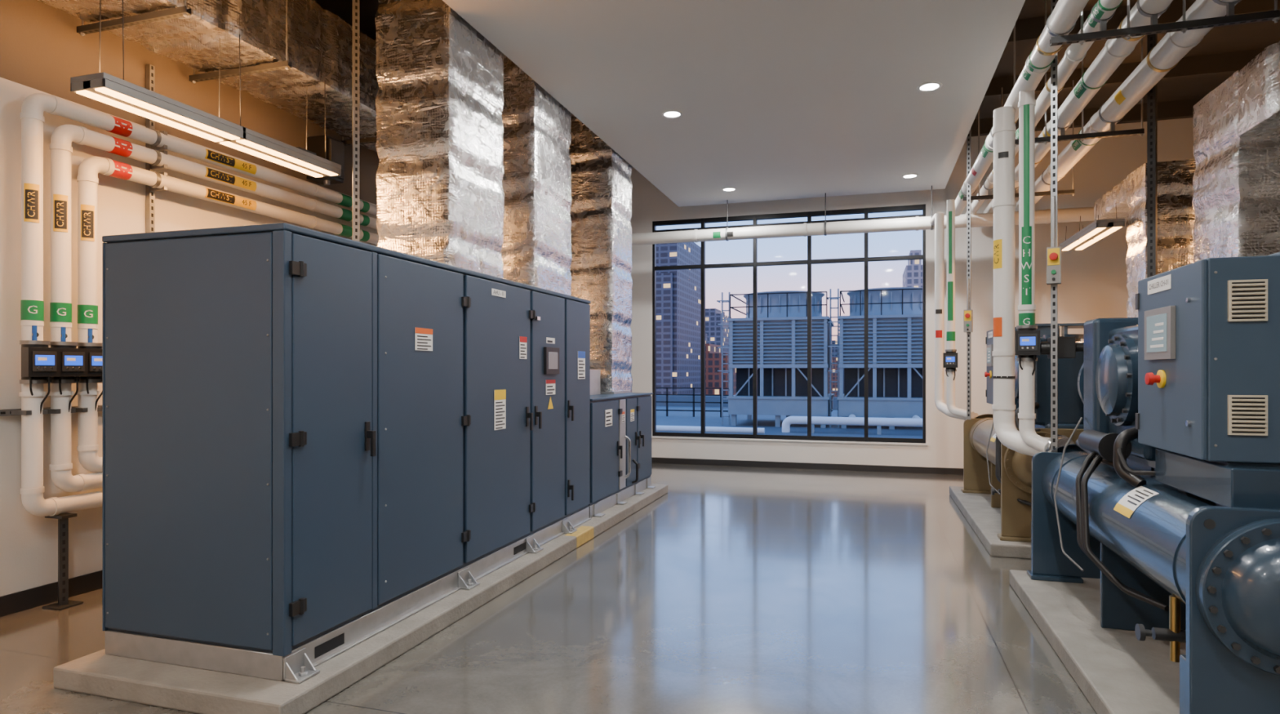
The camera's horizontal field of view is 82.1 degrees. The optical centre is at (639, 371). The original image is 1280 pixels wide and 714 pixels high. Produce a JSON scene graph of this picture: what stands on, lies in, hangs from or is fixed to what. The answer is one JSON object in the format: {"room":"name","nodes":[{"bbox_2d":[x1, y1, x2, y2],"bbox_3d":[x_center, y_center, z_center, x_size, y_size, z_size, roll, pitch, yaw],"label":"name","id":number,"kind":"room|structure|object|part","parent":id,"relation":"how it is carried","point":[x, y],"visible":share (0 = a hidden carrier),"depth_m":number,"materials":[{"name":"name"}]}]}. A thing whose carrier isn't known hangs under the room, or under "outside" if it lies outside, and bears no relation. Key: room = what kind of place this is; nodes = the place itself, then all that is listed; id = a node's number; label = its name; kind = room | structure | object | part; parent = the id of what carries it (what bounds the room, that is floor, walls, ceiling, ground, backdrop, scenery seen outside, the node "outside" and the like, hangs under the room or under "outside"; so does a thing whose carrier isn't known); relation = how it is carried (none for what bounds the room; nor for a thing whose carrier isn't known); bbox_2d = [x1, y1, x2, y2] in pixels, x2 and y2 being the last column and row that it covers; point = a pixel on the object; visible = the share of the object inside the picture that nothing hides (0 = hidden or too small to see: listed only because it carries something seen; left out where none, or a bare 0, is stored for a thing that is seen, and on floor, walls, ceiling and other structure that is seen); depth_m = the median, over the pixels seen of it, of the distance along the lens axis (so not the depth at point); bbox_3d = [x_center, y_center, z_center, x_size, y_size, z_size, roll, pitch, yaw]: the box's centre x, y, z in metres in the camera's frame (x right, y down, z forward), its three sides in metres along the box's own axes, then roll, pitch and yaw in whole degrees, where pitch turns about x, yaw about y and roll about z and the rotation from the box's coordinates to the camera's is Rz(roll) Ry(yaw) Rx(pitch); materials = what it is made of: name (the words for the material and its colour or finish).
{"room":"mechanical room","nodes":[
{"label":"mechanical room","id":0,"kind":"room"},
{"bbox_2d":[0,0,379,596],"bbox_3d":[-3.912,-1.050,5.971,0.200,5.300,15.900,0,0,17],"label":"wall","id":1,"kind":"structure","parent":0,"point":[42,47],"depth_m":5.23,"materials":[{"name":"beige paint"}]},
{"bbox_2d":[0,570,102,617],"bbox_3d":[-3.811,1.535,5.932,0.015,0.130,15.485,0,0,17],"label":"baseboard","id":2,"kind":"structure","parent":1,"relation":"attached to","point":[19,602],"depth_m":5.03,"materials":[{"name":"black rubber"}]},
{"bbox_2d":[0,404,102,416],"bbox_3d":[-3.660,0.270,6.102,0.186,0.042,3.500,0,0,17],"label":"channel","id":3,"kind":"object","parent":1,"relation":"attached to","point":[10,412],"visible":0.14,"depth_m":4.87,"materials":[{"name":"metal"}]},
{"bbox_2d":[19,340,59,413],"bbox_3d":[-3.944,0.050,4.806,0.219,0.501,0.170,0,0,29],"label":"meter","id":4,"kind":"object","parent":3,"relation":"attached to","point":[40,362],"visible":1,"depth_m":4.75,"materials":[{"name":"black plastic"}]},
{"bbox_2d":[49,341,87,412],"bbox_3d":[-3.890,0.050,4.978,0.219,0.501,0.170,0,0,29],"label":"meter","id":5,"kind":"object","parent":3,"relation":"attached to","point":[73,360],"visible":0.94,"depth_m":4.93,"materials":[{"name":"black plastic"}]},
{"bbox_2d":[77,342,102,410],"bbox_3d":[-3.837,0.050,5.150,0.219,0.501,0.170,0,0,29],"label":"meter","id":6,"kind":"object","parent":3,"relation":"attached to","point":[94,349],"visible":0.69,"depth_m":5.09,"materials":[{"name":"black plastic"}]},
{"bbox_2d":[145,63,167,232],"bbox_3d":[-3.774,-0.465,5.740,0.181,3.870,0.042,0,0,17],"label":"channel","id":7,"kind":"object","parent":1,"relation":"attached to","point":[149,68],"visible":0.16,"depth_m":5.74,"materials":[{"name":"metal"}]},
{"bbox_2d":[48,124,377,492],"bbox_3d":[-3.104,-0.435,7.737,0.136,2.554,5.848,0,0,17],"label":"insulated pipe","id":8,"kind":"object","parent":7,"relation":"attached to","point":[62,137],"visible":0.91,"depth_m":5.00,"materials":[{"name":"white plastic"}]},
{"bbox_2d":[76,156,378,472],"bbox_3d":[-3.078,-0.405,7.823,0.136,2.274,5.668,0,0,17],"label":"insulated pipe","id":9,"kind":"object","parent":7,"relation":"attached to","point":[87,447],"visible":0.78,"depth_m":5.18,"materials":[{"name":"white plastic"}]},
{"bbox_2d":[306,134,344,185],"bbox_3d":[-3.188,-2.130,7.474,0.275,0.460,0.260,0,0,17],"label":"junction box","id":10,"kind":"object","parent":1,"relation":"attached to","point":[335,148],"visible":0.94,"depth_m":7.38,"materials":[{"name":"black metal"}]},
{"bbox_2d":[0,463,1096,713],"bbox_3d":[1.248,1.675,4.377,11.000,0.150,15.900,0,0,17],"label":"floor","id":11,"kind":"structure","parent":0,"point":[735,590],"depth_m":4.59,"materials":[{"name":"concrete"}]},
{"bbox_2d":[42,512,84,611],"bbox_3d":[-3.938,1.288,5.006,0.180,0.625,0.160,0,0,17],"label":"support","id":12,"kind":"object","parent":11,"relation":"on","point":[63,603],"visible":0.98,"depth_m":4.99,"materials":[{"name":"metal"}]},
{"bbox_2d":[18,93,377,516],"bbox_3d":[-3.131,-0.443,7.651,0.136,2.838,6.028,0,0,17],"label":"insulated pipe","id":13,"kind":"object","parent":12,"relation":"on","point":[33,119],"visible":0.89,"depth_m":4.82,"materials":[{"name":"white plastic"}]},
{"bbox_2d":[352,0,359,241],"bbox_3d":[-2.321,-0.938,6.002,0.050,5.075,0.051,0,0,-28],"label":"channel","id":14,"kind":"object","parent":11,"relation":"on","point":[355,2],"visible":0.41,"depth_m":5.98,"materials":[{"name":"metal"}]},
{"bbox_2d":[53,484,667,713],"bbox_3d":[-1.293,1.544,6.685,1.422,0.112,6.690,0,0,17],"label":"concrete plinth","id":15,"kind":"object","parent":11,"relation":"on","point":[171,686],"visible":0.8,"depth_m":3.69,"materials":[{"name":"grey concrete"}]},
{"bbox_2d":[102,222,591,684],"bbox_3d":[-1.624,0.388,5.612,1.256,2.200,4.075,0,0,17],"label":"equipment cabinet","id":16,"kind":"object","parent":15,"relation":"on","point":[313,441],"visible":1,"depth_m":3.81,"materials":[{"name":"blue metal"}]},
{"bbox_2d":[374,0,504,278],"bbox_3d":[-1.609,-2.094,6.013,0.715,2.762,0.940,0,0,17],"label":"duct","id":17,"kind":"object","parent":16,"relation":"on","point":[439,99],"visible":0.8,"depth_m":5.63,"materials":[{"name":"metal"}]},
{"bbox_2d":[501,54,572,295],"bbox_3d":[-1.170,-2.094,7.433,0.715,2.762,0.953,0,0,17],"label":"duct","id":18,"kind":"object","parent":16,"relation":"on","point":[536,249],"visible":0.5,"depth_m":7.00,"materials":[{"name":"metal"}]},
{"bbox_2d":[588,392,655,518],"bbox_3d":[-0.643,0.884,8.630,1.156,1.208,2.210,0,0,17],"label":"cabinet","id":19,"kind":"object","parent":15,"relation":"on","point":[620,424],"visible":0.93,"depth_m":8.23,"materials":[{"name":"blue metal"}]},
{"bbox_2d":[568,113,632,395],"bbox_3d":[-0.621,-1.598,9.212,0.715,3.754,1.437,0,0,17],"label":"duct","id":20,"kind":"object","parent":19,"relation":"on","point":[601,208],"visible":0.56,"depth_m":9.12,"materials":[{"name":"metal"}]},
{"bbox_2d":[949,486,1031,559],"bbox_3d":[4.347,1.545,7.684,1.730,0.110,3.350,0,0,17],"label":"concrete plinth","id":21,"kind":"object","parent":11,"relation":"on","point":[984,520],"visible":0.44,"depth_m":7.27,"materials":[{"name":"grey concrete"}]},
{"bbox_2d":[960,323,1084,542],"bbox_3d":[4.238,0.500,7.586,1.380,1.980,3.092,0,0,17],"label":"chiller","id":22,"kind":"object","parent":11,"relation":"on","point":[990,467],"visible":0.41,"depth_m":6.53,"materials":[{"name":"beige paint"}]},
{"bbox_3d":[4.298,0.080,7.814,1.000,1.140,0.850,0,0,17],"label":"control panel","id":23,"kind":"part","parent":22,"relation":"part of","materials":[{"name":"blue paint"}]},
{"bbox_2d":[1046,0,1061,452],"bbox_3d":[2.982,-0.993,5.290,0.104,4.964,0.160,0,0,44],"label":"channel","id":24,"kind":"object","parent":11,"relation":"on","point":[1053,253],"visible":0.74,"depth_m":5.32,"materials":[{"name":"metal"}]},
{"bbox_2d":[1008,569,1186,713],"bbox_3d":[2.938,1.545,3.122,1.730,0.110,4.500,0,0,17],"label":"concrete plinth","id":25,"kind":"object","parent":11,"relation":"on","point":[1117,673],"visible":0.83,"depth_m":3.92,"materials":[{"name":"grey concrete"}]},
{"bbox_2d":[1093,159,1195,317],"bbox_3d":[5.426,-0.234,7.997,0.490,3.669,1.731,0,0,17],"label":"duct","id":26,"kind":"object","parent":11,"relation":"on","point":[1175,212],"visible":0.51,"depth_m":7.22,"materials":[{"name":"metal"}]},
{"bbox_2d":[1146,33,1157,277],"bbox_3d":[4.323,-0.993,6.200,0.061,4.965,0.060,0,0,-44],"label":"channel","id":27,"kind":"object","parent":11,"relation":"on","point":[1152,39],"visible":0.35,"depth_m":6.18,"materials":[{"name":"metal"}]},
{"bbox_2d":[1026,252,1279,713],"bbox_3d":[3.075,0.500,3.822,1.380,1.980,3.110,0,0,17],"label":"chiller","id":28,"kind":"object","parent":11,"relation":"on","point":[1167,495],"visible":1,"depth_m":3.10,"materials":[{"name":"blue paint"}]},
{"bbox_2d":[1040,325,1083,358],"bbox_3d":[3.333,-0.136,5.388,0.286,0.427,0.798,0,0,-19],"label":"control valve actuator","id":29,"kind":"object","parent":28,"relation":"attached to","point":[1068,347],"visible":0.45,"depth_m":5.55,"materials":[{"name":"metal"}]},
{"bbox_3d":[2.855,0.080,3.142,1.000,1.140,0.850,0,0,17],"label":"control panel","id":30,"kind":"part","parent":28,"relation":"part of","materials":[{"name":"blue paint"}]},
{"bbox_2d":[1191,40,1279,262],"bbox_3d":[3.389,-0.238,1.445,0.810,3.675,8.763,0,0,17],"label":"duct","id":31,"kind":"object","parent":11,"relation":"on","point":[1236,198],"visible":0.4,"depth_m":5.02,"materials":[{"name":"metal"}]},
{"bbox_2d":[442,0,1025,206],"bbox_3d":[0.371,-3.090,4.334,4.050,0.780,14.900,0,0,17],"label":"ceiling dropped","id":32,"kind":"structure","parent":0,"point":[778,100],"depth_m":6.83,"materials":[{"name":"white paint"}]},
{"bbox_2d":[661,110,683,118],"bbox_3d":[0.336,-2.695,7.694,0.230,0.008,0.230,0,0,17],"label":"recessed light","id":33,"kind":"object","parent":32,"relation":"in","point":[668,113],"visible":1,"depth_m":7.69,"materials":[{"name":"white plastic"}]},
{"bbox_2d":[664,111,679,116],"bbox_3d":[0.336,-2.697,7.694,0.166,0.002,0.166,0,0,17],"label":"diffuser","id":34,"kind":"object","parent":33,"relation":"attached to","point":[666,113],"depth_m":7.70,"materials":[{"name":"white plastic"}]},
{"bbox_2d":[721,186,737,191],"bbox_3d":[1.319,-2.695,10.875,0.230,0.008,0.230,0,0,17],"label":"recessed light","id":35,"kind":"object","parent":32,"relation":"in","point":[728,188],"visible":1,"depth_m":10.85,"materials":[{"name":"white plastic"}]},
{"bbox_2d":[631,185,1094,245],"bbox_3d":[3.096,-2.765,11.027,7.795,1.420,0.210,0,0,17],"label":"insulated pipe","id":36,"kind":"object","parent":32,"relation":"hanging from","point":[1064,215],"visible":0.62,"depth_m":11.01,"materials":[{"name":"white plastic"}]},
{"bbox_2d":[929,210,978,420],"bbox_3d":[4.126,-0.790,9.917,0.322,2.859,1.441,0,0,2],"label":"insulated pipe","id":37,"kind":"object","parent":36,"relation":"attached to","point":[937,220],"visible":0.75,"depth_m":9.82,"materials":[{"name":"white plastic"}]},
{"bbox_2d":[946,199,974,418],"bbox_3d":[4.052,-0.800,9.309,0.107,2.799,0.393,0,0,-24],"label":"insulated pipe","id":38,"kind":"object","parent":37,"relation":"attached to","point":[950,333],"visible":0.96,"depth_m":9.39,"materials":[{"name":"white plastic"}]},
{"bbox_2d":[942,349,957,381],"bbox_3d":[3.979,-0.030,9.408,0.170,0.501,0.211,0,0,25],"label":"meter","id":39,"kind":"object","parent":38,"relation":"attached to","point":[950,356],"visible":0.99,"depth_m":9.33,"materials":[{"name":"black plastic"}]},
{"bbox_2d":[901,173,918,178],"bbox_3d":[3.722,-2.695,10.133,0.230,0.008,0.230,0,0,17],"label":"recessed light","id":40,"kind":"object","parent":32,"relation":"in","point":[907,175],"visible":1,"depth_m":10.13,"materials":[{"name":"white plastic"}]},
{"bbox_2d":[903,174,915,177],"bbox_3d":[3.722,-2.697,10.133,0.166,0.002,0.166,0,0,17],"label":"diffuser","id":41,"kind":"object","parent":40,"relation":"attached to","point":[904,175],"depth_m":10.13,"materials":[{"name":"white plastic"}]},
{"bbox_2d":[656,406,922,438],"bbox_3d":[2.086,1.825,23.690,50.000,0.350,21.500,0,0,17],"label":"terrace","id":42,"kind":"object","parent":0,"point":[713,419],"depth_m":22.35,"materials":[{"name":"grey concrete"}]},
{"bbox_2d":[314,0,1279,136],"bbox_3d":[1.248,-3.690,4.377,11.000,0.420,15.900,0,0,17],"label":"ceiling","id":43,"kind":"structure","parent":0,"point":[1224,51],"depth_m":8.54,"materials":[{"name":"paint"}]},
{"bbox_2d":[76,0,191,35],"bbox_3d":[-3.493,-2.925,5.056,1.000,1.100,0.042,0,0,17],"label":"hanger","id":44,"kind":"object","parent":43,"relation":"hanging from","point":[179,11],"visible":0.98,"depth_m":5.03,"materials":[{"name":"metal"}]},
{"bbox_2d":[38,0,378,152],"bbox_3d":[-3.867,-2.784,3.864,0.861,0.701,10.100,0,0,17],"label":"duct","id":45,"kind":"object","parent":44,"relation":"on","point":[320,42],"visible":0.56,"depth_m":5.92,"materials":[{"name":"metal"}]},
{"bbox_2d":[70,0,341,177],"bbox_3d":[-2.985,-2.057,5.345,0.270,0.766,2.050,0,0,17],"label":"linear light fixture","id":46,"kind":"object","parent":45,"relation":"attached to","point":[104,87],"visible":1,"depth_m":5.01,"materials":[{"name":"metal"}]},
{"bbox_2d":[75,87,337,177],"bbox_3d":[-2.985,-1.701,5.345,0.226,0.054,2.010,0,0,17],"label":"diffuser","id":47,"kind":"object","parent":46,"relation":"attached to","point":[136,100],"depth_m":5.09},
{"bbox_2d":[188,0,292,83],"bbox_3d":[-3.227,-2.925,5.916,1.000,1.100,0.042,0,0,17],"label":"hanger","id":48,"kind":"object","parent":45,"relation":"attached to","point":[193,78],"visible":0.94,"depth_m":5.88,"materials":[{"name":"metal"}]},
{"bbox_2d":[340,136,376,146],"bbox_3d":[-2.696,-2.925,7.636,1.000,1.100,0.042,0,0,17],"label":"hanger","id":49,"kind":"object","parent":45,"relation":"attached to","point":[371,140],"visible":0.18,"depth_m":7.68,"materials":[{"name":"metal"}]},
{"bbox_2d":[916,81,942,91],"bbox_3d":[2.739,-2.695,6.951,0.230,0.008,0.230,0,0,17],"label":"recessed light","id":50,"kind":"object","parent":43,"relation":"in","point":[930,86],"visible":1,"depth_m":6.94,"materials":[{"name":"white plastic"}]},
{"bbox_2d":[920,83,938,89],"bbox_3d":[2.739,-2.697,6.951,0.166,0.002,0.166,0,0,17],"label":"diffuser","id":51,"kind":"object","parent":50,"relation":"attached to","point":[923,86],"depth_m":6.94,"materials":[{"name":"white plastic"}]},
{"bbox_2d":[963,127,973,419],"bbox_3d":[3.853,-1.452,8.621,0.090,4.045,0.158,0,0,31],"label":"channel","id":52,"kind":"object","parent":43,"relation":"hanging from","point":[968,313],"visible":0.84,"depth_m":8.65,"materials":[{"name":"metal"}]},
{"bbox_2d":[960,80,1075,201],"bbox_3d":[4.586,-2.788,8.945,1.252,1.375,0.042,0,0,17],"label":"hanger","id":53,"kind":"object","parent":43,"relation":"hanging from","point":[988,196],"visible":0.44,"depth_m":8.98,"materials":[{"name":"metal"}]},
{"bbox_2d":[990,0,1144,146],"bbox_3d":[3.907,-2.788,6.747,1.252,1.375,0.042,0,0,17],"label":"hanger","id":54,"kind":"object","parent":43,"relation":"hanging from","point":[1113,133],"visible":0.44,"depth_m":6.70,"materials":[{"name":"metal"}]},
{"bbox_2d":[1059,203,1124,250],"bbox_3d":[5.182,-1.657,8.473,0.260,0.286,1.550,0,0,17],"label":"linear light fixture","id":55,"kind":"object","parent":43,"relation":"hanging from","point":[1098,229],"visible":0.94,"depth_m":8.18,"materials":[{"name":"metal"}]},
{"bbox_2d":[1062,226,1121,250],"bbox_3d":[5.182,-1.541,8.473,0.216,0.054,1.510,0,0,17],"label":"diffuser","id":56,"kind":"object","parent":55,"relation":"attached to","point":[1086,237],"depth_m":8.39,"materials":[{"name":"white plastic"}]},
{"bbox_2d":[1045,0,1279,45],"bbox_3d":[3.243,-2.788,4.598,1.252,1.375,0.042,0,0,17],"label":"hanger","id":57,"kind":"object","parent":43,"relation":"hanging from","point":[1230,19],"visible":0.85,"depth_m":4.59,"materials":[{"name":"metal"}]},
{"bbox_2d":[955,0,1088,216],"bbox_3d":[2.386,-2.260,3.659,0.172,0.172,14.000,0,0,17],"label":"insulated pipe","id":58,"kind":"object","parent":57,"relation":"hanging from","point":[1065,13],"visible":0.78,"depth_m":5.35,"materials":[{"name":"white metal"}]},
{"bbox_2d":[991,106,1074,456],"bbox_3d":[3.094,-0.740,5.873,0.242,2.920,0.780,0,0,-13],"label":"insulated pipe","id":59,"kind":"object","parent":58,"relation":"attached to","point":[1004,130],"visible":0.77,"depth_m":6.10,"materials":[{"name":"white plastic"}]},
{"bbox_2d":[1017,89,1048,452],"bbox_3d":[3.057,-0.783,5.676,0.126,2.833,0.318,0,0,-11],"label":"insulated pipe","id":60,"kind":"object","parent":58,"relation":"attached to","point":[1027,101],"visible":0.83,"depth_m":5.72,"materials":[{"name":"white plastic"}]},
{"bbox_2d":[1014,324,1039,375],"bbox_3d":[3.024,-0.110,5.739,0.170,0.501,0.216,0,0,25],"label":"meter","id":61,"kind":"object","parent":60,"relation":"attached to","point":[1027,338],"visible":1,"depth_m":5.67,"materials":[{"name":"black plastic"}]},
{"bbox_2d":[965,0,1122,213],"bbox_3d":[2.719,-2.300,3.922,0.136,0.136,14.700,0,0,17],"label":"insulated pipe","id":62,"kind":"object","parent":57,"relation":"hanging from","point":[1075,53],"visible":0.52,"depth_m":5.40,"materials":[{"name":"white metal"}]},
{"bbox_2d":[982,0,1173,213],"bbox_3d":[2.986,-2.320,3.840,0.186,0.186,14.700,0,0,17],"label":"insulated pipe","id":63,"kind":"object","parent":57,"relation":"hanging from","point":[1114,51],"visible":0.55,"depth_m":5.57,"materials":[{"name":"white metal"}]},
{"bbox_2d":[1014,0,1236,211],"bbox_3d":[3.369,-2.350,3.721,0.216,0.216,14.700,0,0,17],"label":"insulated pipe","id":64,"kind":"object","parent":57,"relation":"hanging from","point":[1173,46],"visible":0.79,"depth_m":5.81,"materials":[{"name":"white metal"}]},
{"bbox_2d":[630,117,1195,468],"bbox_3d":[3.565,-1.050,11.877,10.600,5.300,0.200,0,0,17],"label":"wall","id":65,"kind":"structure","parent":0,"point":[1093,286],"depth_m":11.34,"materials":[{"name":"paint"}]},
{"bbox_2d":[652,204,925,443],"bbox_3d":[2.362,-0.745,12.217,4.460,3.750,0.100,0,0,17],"label":"frame","id":66,"kind":"object","parent":65,"relation":"attached to","point":[809,215],"visible":0.96,"depth_m":12.20,"materials":[{"name":"black metal"}]},
{"bbox_2d":[651,435,928,445],"bbox_3d":[2.340,1.145,12.146,4.520,0.030,0.050,0,0,17],"label":"window sill","id":67,"kind":"structure","parent":65,"relation":"attached to","point":[652,437],"depth_m":12.06,"materials":[{"name":"paint"}]},
{"bbox_2d":[651,457,963,475],"bbox_3d":[3.533,1.550,11.774,10.600,0.100,0.015,0,0,17],"label":"baseboard","id":68,"kind":"structure","parent":65,"relation":"attached to","point":[947,471],"depth_m":11.99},
{"label":"outside","id":69,"kind":"structure","parent":0,"visible":0},
{"bbox_3d":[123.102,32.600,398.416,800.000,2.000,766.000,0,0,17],"label":"ground","id":70,"kind":"structure","parent":69,"visible":0},
{"bbox_2d":[656,242,700,395],"bbox_3d":[0.424,6.850,101.132,13.100,49.500,14.500,0,0,17],"label":"building","id":71,"kind":"structure","parent":70,"relation":"on","point":[677,291],"depth_m":93.42,"materials":[{"name":"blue glass"}]},
{"bbox_2d":[705,308,731,353],"bbox_3d":[21.032,7.100,210.681,7.800,49.000,15.000,0,0,17],"label":"building","id":72,"kind":"structure","parent":70,"relation":"on","point":[713,316],"depth_m":203.29,"materials":[{"name":"blue glass"}]},
{"bbox_2d":[705,333,736,395],"bbox_3d":[12.559,12.600,129.567,8.500,38.000,15.000,0,0,17],"label":"brick building","id":73,"kind":"structure","parent":70,"relation":"on","point":[713,354],"depth_m":121.90,"materials":[{"name":"brick"}]},
{"bbox_2d":[828,336,844,397],"bbox_3d":[70.353,2.638,326.646,250.632,59.924,201.360,0,0,17],"label":"city buildings","id":74,"kind":"structure","parent":70,"relation":"on","point":[834,349],"depth_m":229.52,"materials":[{"name":"brick"}]},
{"bbox_2d":[902,249,922,287],"bbox_3d":[55.667,4.100,147.647,4.800,55.000,15.000,0,0,17],"label":"building","id":75,"kind":"structure","parent":70,"relation":"on","point":[913,273],"depth_m":140.99,"materials":[{"name":"grey concrete"}]},
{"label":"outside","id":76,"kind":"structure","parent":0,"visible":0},
{"bbox_2d":[656,387,837,417],"bbox_3d":[4.064,1.117,30.091,50.000,1.065,7.900,0,0,17],"label":"roof","id":77,"kind":"structure","parent":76,"point":[693,400],"depth_m":34.03,"materials":[{"name":"grey metal"}]},
{"bbox_3d":[4.064,1.117,30.091,50.000,1.065,7.900,0,0,17],"label":"railing","id":78,"kind":"part","parent":77,"relation":"part of","materials":[{"name":"black metal"}]},
{"bbox_2d":[716,290,834,427],"bbox_3d":[4.413,-0.390,23.343,3.270,4.080,3.710,0,0,17],"label":"cooling tower","id":79,"kind":"structure","parent":77,"relation":"on","point":[782,315],"depth_m":21.98,"materials":[{"name":"metal"}]},
{"bbox_2d":[656,414,922,435],"bbox_3d":[6.099,1.435,19.739,12.000,0.450,2.280,0,0,17],"label":"piping","id":80,"kind":"object","parent":77,"relation":"on","point":[916,421],"visible":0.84,"depth_m":19.55,"materials":[{"name":"metal"}]},
{"bbox_2d":[826,287,922,429],"bbox_3d":[7.479,-0.390,22.395,3.270,4.080,3.710,0,0,17],"label":"cooling tower","id":81,"kind":"structure","parent":77,"relation":"on","point":[895,314],"depth_m":21.10,"materials":[{"name":"metal"}]}
]}

